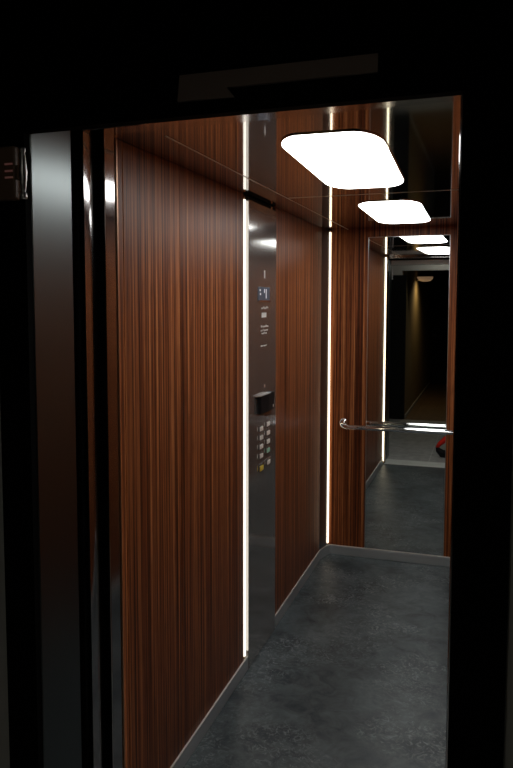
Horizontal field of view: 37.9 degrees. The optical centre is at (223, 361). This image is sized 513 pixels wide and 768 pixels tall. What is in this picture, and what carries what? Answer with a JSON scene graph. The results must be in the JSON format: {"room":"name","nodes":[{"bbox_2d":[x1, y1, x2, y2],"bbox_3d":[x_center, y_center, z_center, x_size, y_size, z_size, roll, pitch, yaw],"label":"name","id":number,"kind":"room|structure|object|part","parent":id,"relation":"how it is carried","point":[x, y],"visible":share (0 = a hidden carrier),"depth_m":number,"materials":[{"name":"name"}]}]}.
{"room":"elevator lobby","nodes":[
{"label":"elevator lobby","id":0,"kind":"room"},
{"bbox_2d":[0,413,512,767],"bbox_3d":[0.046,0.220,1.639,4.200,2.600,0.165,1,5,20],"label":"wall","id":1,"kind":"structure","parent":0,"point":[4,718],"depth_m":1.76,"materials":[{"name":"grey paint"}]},
{"bbox_2d":[92,101,462,767],"bbox_3d":[0.165,0.349,1.910,1.170,2.300,0.072,1,5,20],"label":"door frame","id":2,"kind":"structure","parent":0,"point":[102,146],"depth_m":2.04,"materials":[{"name":"metal"}]},
{"bbox_2d":[114,100,462,229],"bbox_3d":[0.656,-0.733,3.197,1.140,0.052,3.045,1,5,20],"label":"ceiling","id":3,"kind":"structure","parent":0,"point":[249,159],"depth_m":2.35,"materials":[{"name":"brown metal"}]},
{"bbox_3d":[0.449,-0.648,2.428,0.872,0.004,1.444,1,5,20],"label":"panel","id":4,"kind":"part","parent":3,"relation":"part of","materials":[{"name":"silver metal"}]},
{"bbox_2d":[280,130,404,188],"bbox_3d":[0.420,-0.647,2.466,0.319,0.004,1.023,1,5,20],"label":"recessed light","id":5,"kind":"object","parent":3,"relation":"in","point":[343,159],"visible":1,"depth_m":2.34,"materials":[{"name":"white plastic"}]},
{"bbox_3d":[0.946,-0.760,3.818,0.872,0.004,1.510,1,5,20],"label":"panel","id":6,"kind":"part","parent":3,"relation":"part of","materials":[{"name":"silver metal"}]},
{"bbox_2d":[358,199,430,223],"bbox_3d":[0.887,-0.756,3.808,0.304,0.004,1.017,1,5,20],"label":"recessed light","id":7,"kind":"object","parent":3,"relation":"in","point":[382,211],"visible":1,"depth_m":3.72,"materials":[{"name":"white plastic"}]},
{"bbox_2d":[183,554,449,767],"bbox_3d":[0.679,1.406,3.417,1.140,0.050,2.940,1,5,20],"label":"floor","id":8,"kind":"structure","parent":0,"point":[353,673],"depth_m":3.24,"materials":[{"name":"stone"}]},
{"bbox_3d":[0.146,0.221,3.512,0.054,2.300,2.940,1,5,20],"label":"wall","id":9,"kind":"structure","parent":0,"visible":0},
{"bbox_2d":[114,137,124,767],"bbox_3d":[-0.304,0.428,2.129,0.028,2.089,0.008,1,5,20],"label":"trim","id":10,"kind":"structure","parent":9,"relation":"attached to","point":[115,138],"depth_m":2.11,"materials":[{"name":"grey metal"}]},
{"bbox_2d":[117,139,129,767],"bbox_3d":[-0.297,0.396,2.174,0.015,2.038,0.029,1,5,20],"label":"wooden panel","id":11,"kind":"object","parent":9,"relation":"attached to","point":[119,143],"visible":0.54,"depth_m":2.16,"materials":[{"name":"brown wood"}]},
{"bbox_2d":[122,141,182,767],"bbox_3d":[-0.222,0.379,2.383,0.015,2.038,0.408,1,5,20],"label":"wooden panel","id":12,"kind":"object","parent":9,"relation":"attached to","point":[150,183],"visible":0.86,"depth_m":2.35,"materials":[{"name":"brown wood"}]},
{"bbox_2d":[170,656,247,767],"bbox_3d":[-0.097,1.399,2.802,0.022,0.062,1.185,1,5,20],"label":"baseboard","id":13,"kind":"structure","parent":9,"relation":"attached to","point":[189,748],"depth_m":2.90,"materials":[{"name":"metal"}]},
{"bbox_2d":[179,166,242,747],"bbox_3d":[-0.037,0.337,2.900,0.015,2.038,0.690,1,5,20],"label":"wooden panel","id":14,"kind":"object","parent":9,"relation":"attached to","point":[210,212],"visible":0.8,"depth_m":2.84,"materials":[{"name":"brown wood"}]},
{"bbox_2d":[243,196,245,658],"bbox_3d":[0.087,0.314,3.240,0.017,2.030,0.017,1,5,20],"label":"light strip","id":15,"kind":"object","parent":9,"relation":"attached to","point":[244,200],"visible":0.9,"depth_m":3.23,"materials":[{"name":"white plastic"}]},
{"bbox_2d":[245,196,275,668],"bbox_3d":[0.185,0.323,3.471,0.046,2.096,0.437,1,5,20],"label":"control panel","id":16,"kind":"object","parent":9,"relation":"attached to","point":[260,216],"visible":1,"depth_m":3.43,"materials":[{"name":"metal"}]},
{"bbox_3d":[0.184,0.154,3.425,0.024,0.004,0.185,1,5,20],"label":"reader lid","id":17,"kind":"part","parent":16,"relation":"part of","materials":[{"name":"metal"}]},
{"bbox_2d":[275,208,321,613],"bbox_3d":[0.425,0.233,4.192,0.015,2.038,1.053,1,5,20],"label":"wooden panel","id":18,"kind":"object","parent":9,"relation":"attached to","point":[298,241],"visible":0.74,"depth_m":4.11,"materials":[{"name":"brown wood"}]},
{"bbox_2d":[275,544,329,626],"bbox_3d":[0.471,1.275,4.338,0.058,0.062,1.220,1,5,20],"label":"baseboard","id":19,"kind":"structure","parent":9,"relation":"attached to","point":[283,608],"depth_m":4.27,"materials":[{"name":"metal"}]},
{"bbox_2d":[319,228,329,549],"bbox_3d":[0.639,0.188,4.758,0.037,2.036,0.155,1,5,20],"label":"post","id":20,"kind":"object","parent":9,"relation":"attached to","point":[325,232],"visible":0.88,"depth_m":4.74,"materials":[{"name":"silver metal"}]},
{"bbox_3d":[1.156,0.125,4.680,1.170,2.300,0.054,1,5,20],"label":"wall","id":21,"kind":"structure","parent":0,"visible":0},
{"bbox_2d":[327,230,330,544],"bbox_3d":[0.678,0.186,4.797,0.008,2.034,0.020,1,5,20],"label":"light strip","id":22,"kind":"object","parent":21,"relation":"attached to","point":[330,230],"visible":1,"depth_m":4.79,"materials":[{"name":"white plastic"}]},
{"bbox_2d":[328,229,368,547],"bbox_3d":[0.797,0.185,4.775,0.235,2.038,0.014,1,5,20],"label":"wooden panel","id":23,"kind":"object","parent":21,"relation":"attached to","point":[349,248],"visible":1,"depth_m":4.77,"materials":[{"name":"brown wood"}]},
{"bbox_2d":[330,544,449,566],"bbox_3d":[1.166,1.242,4.724,0.995,0.062,0.022,1,5,20],"label":"baseboard","id":24,"kind":"structure","parent":21,"relation":"attached to","point":[427,559],"depth_m":4.75,"materials":[{"name":"metal"}]},
{"bbox_2d":[364,235,450,555],"bbox_3d":[1.137,0.221,4.650,0.492,1.982,0.008,1,5,20],"label":"mirror","id":25,"kind":"object","parent":21,"relation":"attached to","point":[409,276],"visible":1,"depth_m":4.64,"materials":[{"name":"clear glass"}]},
{"bbox_2d":[368,226,450,236],"bbox_3d":[1.137,-0.795,4.574,0.491,0.054,0.014,1,5,20],"label":"wooden panel","id":26,"kind":"object","parent":21,"relation":"attached to","point":[435,230],"visible":0.94,"depth_m":4.57,"materials":[{"name":"brown wood"}]},
{"bbox_2d":[444,226,456,556],"bbox_3d":[1.502,0.203,4.524,0.279,2.038,0.014,1,5,20],"label":"wooden panel","id":27,"kind":"object","parent":21,"relation":"attached to","point":[453,241],"visible":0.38,"depth_m":4.55,"materials":[{"name":"brown wood"}]},
{"bbox_2d":[340,418,452,434],"bbox_3d":[1.172,0.415,4.593,0.940,0.066,0.110,1,5,20],"label":"handrail","id":28,"kind":"object","parent":27,"relation":"attached to","point":[343,422],"visible":0.56,"depth_m":4.58,"materials":[{"name":"silver metal"}]},
{"bbox_3d":[-0.514,0.340,2.043,0.280,2.300,0.160,1,5,20],"label":"wall","id":29,"kind":"structure","parent":0,"visible":0},
{"bbox_2d":[70,129,101,767],"bbox_3d":[-0.484,0.430,2.041,0.300,2.080,0.062,1,5,20],"label":"door","id":30,"kind":"structure","parent":29,"relation":"in","point":[80,141],"depth_m":1.96,"materials":[{"name":"metal"}]},
{"bbox_3d":[0.052,-0.954,1.569,1.600,0.249,0.195,1,5,20],"label":"wall","id":31,"kind":"structure","parent":0,"visible":0},
{"bbox_2d":[0,146,27,201],"bbox_3d":[-0.504,-0.417,1.666,0.154,0.116,0.026,1,5,20],"label":"indicator","id":32,"kind":"object","parent":31,"relation":"attached to","point":[13,166],"visible":1,"depth_m":1.64,"materials":[{"name":"brown"}]},
{"bbox_2d":[0,0,512,767],"bbox_3d":[0.035,0.345,1.646,1.108,2.350,0.218,1,5,20],"label":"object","id":33,"kind":"structure","parent":31,"relation":"attached to","point":[66,65],"depth_m":1.49,"materials":[{"name":"metal"}]},
{"bbox_3d":[-0.411,0.469,1.834,0.020,2.075,0.172,1,5,20],"label":"jamb plate","id":34,"kind":"part","parent":33,"relation":"part of","materials":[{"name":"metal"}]},
{"bbox_3d":[0.096,-0.545,1.441,0.400,0.052,0.009,1,5,20],"label":"head plate","id":35,"kind":"part","parent":33,"relation":"part of","materials":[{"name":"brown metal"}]},
{"bbox_3d":[0.473,0.492,1.513,0.016,2.075,0.160,1,5,20],"label":"jamb plate","id":36,"kind":"part","parent":33,"relation":"part of","materials":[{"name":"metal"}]},
{"bbox_2d":[82,95,462,135],"bbox_3d":[0.083,-0.690,1.730,0.924,0.240,0.075,2,5,22],"label":"trim","id":37,"kind":"structure","parent":31,"relation":"attached to","point":[116,130],"depth_m":1.75,"materials":[{"name":"metal"}]}
]}

